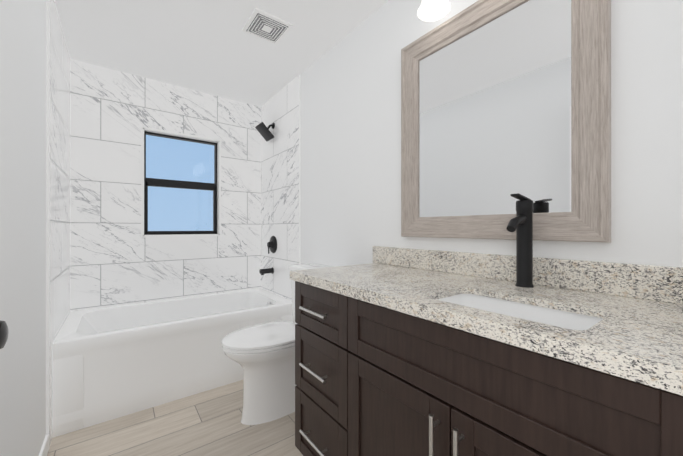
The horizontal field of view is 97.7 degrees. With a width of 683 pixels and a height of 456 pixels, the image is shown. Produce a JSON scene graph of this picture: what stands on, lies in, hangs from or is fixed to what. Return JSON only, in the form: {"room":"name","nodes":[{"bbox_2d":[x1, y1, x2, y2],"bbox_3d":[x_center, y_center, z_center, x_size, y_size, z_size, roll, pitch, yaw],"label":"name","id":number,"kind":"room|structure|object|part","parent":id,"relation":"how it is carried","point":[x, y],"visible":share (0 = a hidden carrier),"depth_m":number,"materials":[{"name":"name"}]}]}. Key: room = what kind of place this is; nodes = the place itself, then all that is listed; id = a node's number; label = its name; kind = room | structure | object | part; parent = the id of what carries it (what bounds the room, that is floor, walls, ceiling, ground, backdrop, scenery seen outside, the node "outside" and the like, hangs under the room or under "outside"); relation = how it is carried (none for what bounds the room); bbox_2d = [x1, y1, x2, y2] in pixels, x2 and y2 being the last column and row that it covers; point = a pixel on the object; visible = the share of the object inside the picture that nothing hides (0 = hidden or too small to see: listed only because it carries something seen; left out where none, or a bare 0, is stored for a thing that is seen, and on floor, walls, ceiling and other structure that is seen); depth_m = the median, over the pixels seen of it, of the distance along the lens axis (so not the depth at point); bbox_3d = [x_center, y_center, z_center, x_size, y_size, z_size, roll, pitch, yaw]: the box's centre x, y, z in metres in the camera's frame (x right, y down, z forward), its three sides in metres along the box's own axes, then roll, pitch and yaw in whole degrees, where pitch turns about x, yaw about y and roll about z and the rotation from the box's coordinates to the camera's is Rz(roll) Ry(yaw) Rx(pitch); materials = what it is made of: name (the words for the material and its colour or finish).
{"room":"bathroom","nodes":[
{"label":"bathroom","id":0,"kind":"room"},
{"bbox_2d":[0,0,45,455],"bbox_3d":[-0.816,-0.064,0.493,0.120,2.440,4.580,0,0,-37],"label":"wall","id":1,"kind":"structure","parent":0,"point":[23,218],"depth_m":1.18,"materials":[{"name":"white paint"}]},
{"bbox_2d":[39,434,48,455],"bbox_3d":[-0.856,1.113,0.654,0.012,0.085,2.247,0,0,-37],"label":"baseboard","id":2,"kind":"structure","parent":1,"relation":"attached to","point":[44,449],"depth_m":1.49,"materials":[{"name":"white paint"}]},
{"bbox_2d":[46,0,49,434],"bbox_3d":[-1.532,-0.064,1.558,0.012,2.440,0.006,0,0,-37],"label":"trim","id":3,"kind":"structure","parent":1,"relation":"attached to","point":[47,184],"depth_m":1.56,"materials":[{"name":"white paint"}]},
{"bbox_2d":[49,0,69,446],"bbox_3d":[-1.800,-0.063,1.914,0.010,2.440,0.885,0,0,-37],"label":"tile","id":4,"kind":"structure","parent":1,"relation":"attached to","point":[59,286],"depth_m":1.81,"materials":[{"name":"tile"}]},
{"bbox_2d":[47,380,302,455],"bbox_3d":[-0.160,1.206,0.984,1.760,0.100,4.580,0,0,-37],"label":"floor","id":5,"kind":"structure","parent":0,"point":[207,423],"depth_m":1.68,"materials":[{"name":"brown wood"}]},
{"bbox_2d":[52,288,292,437],"bbox_3d":[-1.220,0.896,2.399,1.499,0.522,0.782,0,0,-37],"label":"bathtub","id":6,"kind":"object","parent":5,"relation":"on","point":[112,363],"visible":0.75,"depth_m":1.97,"materials":[{"name":"white ceramic"}]},
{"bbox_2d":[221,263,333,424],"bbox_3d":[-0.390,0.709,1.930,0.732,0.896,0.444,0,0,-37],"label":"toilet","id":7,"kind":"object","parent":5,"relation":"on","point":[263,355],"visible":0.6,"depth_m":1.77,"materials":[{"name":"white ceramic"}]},
{"bbox_2d":[290,277,682,455],"bbox_3d":[0.388,0.700,1.026,0.588,0.912,1.346,0,0,-37],"label":"bathroom vanity","id":8,"kind":"object","parent":5,"relation":"on","point":[424,352],"depth_m":0.75,"materials":[{"name":"brown wood"}]},
{"bbox_2d":[290,261,682,388],"bbox_3d":[0.391,0.224,1.041,0.566,0.039,1.368,0,0,-37],"label":"countertop","id":9,"kind":"structure","parent":8,"relation":"on","point":[638,335],"depth_m":0.75,"materials":[{"name":"beige stone"}]},
{"bbox_2d":[438,293,597,328],"bbox_3d":[0.451,0.294,0.807,0.287,0.140,0.437,0,0,-37],"label":"sink","id":10,"kind":"object","parent":9,"relation":"in","point":[567,317],"depth_m":0.88,"materials":[{"name":"white ceramic"}]},
{"bbox_2d":[506,193,537,288],"bbox_3d":[0.608,0.044,1.022,0.141,0.320,0.056,0,0,-37],"label":"faucet","id":11,"kind":"object","parent":9,"relation":"on","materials":[{"name":"black metal"}]},
{"bbox_2d":[54,0,388,106],"bbox_3d":[-0.160,-1.334,0.985,1.760,0.100,4.580,0,0,-37],"label":"ceiling","id":12,"kind":"structure","parent":0,"point":[209,47],"depth_m":2.03,"materials":[{"name":"white paint"}]},
{"bbox_2d":[242,8,292,44],"bbox_3d":[-0.475,-1.275,1.905,0.244,0.016,0.244,0,0,-37],"label":"ceiling vent","id":13,"kind":"object","parent":12,"relation":"in","point":[263,25],"visible":1,"depth_m":1.88,"materials":[{"name":"white plastic"}]},
{"bbox_2d":[301,0,682,266],"bbox_3d":[0.496,-0.064,1.476,0.120,2.440,4.580,0,0,-37],"label":"wall","id":14,"kind":"structure","parent":0,"point":[350,148],"depth_m":1.58,"materials":[{"name":"white paint"}]},
{"bbox_2d":[261,75,298,300],"bbox_3d":[-0.604,-0.063,2.835,0.010,2.440,0.846,0,0,-37],"label":"tile","id":15,"kind":"structure","parent":14,"relation":"attached to","point":[280,184],"depth_m":2.76,"materials":[{"name":"tile"}]},
{"bbox_2d":[255,122,274,141],"bbox_3d":[-0.722,-0.937,2.857,0.154,0.171,0.170,0,0,-37],"label":"shower head","id":16,"kind":"object","parent":15,"relation":"attached to","point":[264,131],"visible":1,"depth_m":2.85},
{"bbox_2d":[259,267,273,274],"bbox_3d":[-0.724,0.417,2.880,0.128,0.064,0.060,0,0,-37],"label":"tub spout","id":17,"kind":"object","parent":15,"relation":"attached to","point":[265,271],"visible":1,"depth_m":2.86,"materials":[{"name":"black metal"}]},
{"bbox_2d":[267,236,276,253],"bbox_3d":[-0.686,0.161,2.883,0.064,0.172,0.170,0,0,-37],"label":"shower valve","id":18,"kind":"object","parent":15,"relation":"attached to","point":[272,244],"visible":1,"depth_m":2.86,"materials":[{"name":"black metal"}]},
{"bbox_2d":[299,74,300,263],"bbox_3d":[-0.349,-0.063,2.494,0.012,2.440,0.006,0,0,-37],"label":"trim","id":19,"kind":"structure","parent":14,"relation":"attached to","point":[299,168],"depth_m":2.49,"materials":[{"name":"white paint"}]},
{"bbox_2d":[417,0,450,21],"bbox_3d":[0.576,-1.115,1.130,0.166,0.292,0.720,0,0,-37],"label":"sconce","id":20,"kind":"object","parent":14,"relation":"attached to","point":[431,10],"visible":1,"depth_m":1.37,"materials":[{"name":"white glass"}]},
{"bbox_2d":[401,0,610,241],"bbox_3d":[0.572,-0.447,1.245,0.034,0.983,0.828,0,0,-37],"label":"mirror","id":21,"kind":"object","parent":14,"relation":"attached to","point":[502,101],"visible":1,"depth_m":1.16,"materials":[{"name":"brown wood"}]},
{"bbox_3d":[0.582,-0.447,1.252,0.008,0.795,0.640,0,0,-37],"label":"glass","id":22,"kind":"part","parent":21,"relation":"part of","materials":[{"name":"white"}]},
{"bbox_2d":[373,246,682,304],"bbox_3d":[0.604,0.156,1.212,0.020,0.098,1.384,0,0,-37],"label":"backsplash","id":23,"kind":"structure","parent":14,"relation":"attached to","point":[652,282],"depth_m":0.99,"materials":[{"name":"beige stone"}]},
{"bbox_3d":[-1.497,-0.063,2.769,1.520,2.440,0.120,0,0,-37],"label":"wall","id":24,"kind":"structure","parent":0,"visible":0},
{"bbox_2d":[70,59,260,311],"bbox_3d":[-1.458,-0.063,2.717,1.500,2.440,0.010,0,0,-37],"label":"tile","id":25,"kind":"structure","parent":24,"relation":"attached to","point":[116,259],"depth_m":2.52,"materials":[{"name":"tile"}]},
{"bbox_2d":[141,126,220,237],"bbox_3d":[-1.472,-0.391,2.771,0.652,0.944,0.118,0,0,-37],"label":"window","id":26,"kind":"structure","parent":24,"relation":"in","point":[155,182],"depth_m":2.75,"materials":[{"name":"black metal"}]},
{"bbox_3d":[0.458,-0.064,0.160,1.520,2.440,0.120,0,0,-37],"label":"wall","id":27,"kind":"structure","parent":0,"visible":0},
{"bbox_3d":[-0.368,0.132,0.144,0.036,2.023,0.805,0,0,-37],"label":"door","id":28,"kind":"structure","parent":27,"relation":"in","visible":0},
{"bbox_2d":[0,320,7,348],"bbox_3d":[-0.560,0.158,0.397,0.156,0.072,0.072,0,0,-37],"label":"door knob","id":29,"kind":"object","parent":28,"relation":"attached to","point":[3,332],"depth_m":0.44,"materials":[{"name":"black metal"}]}
]}

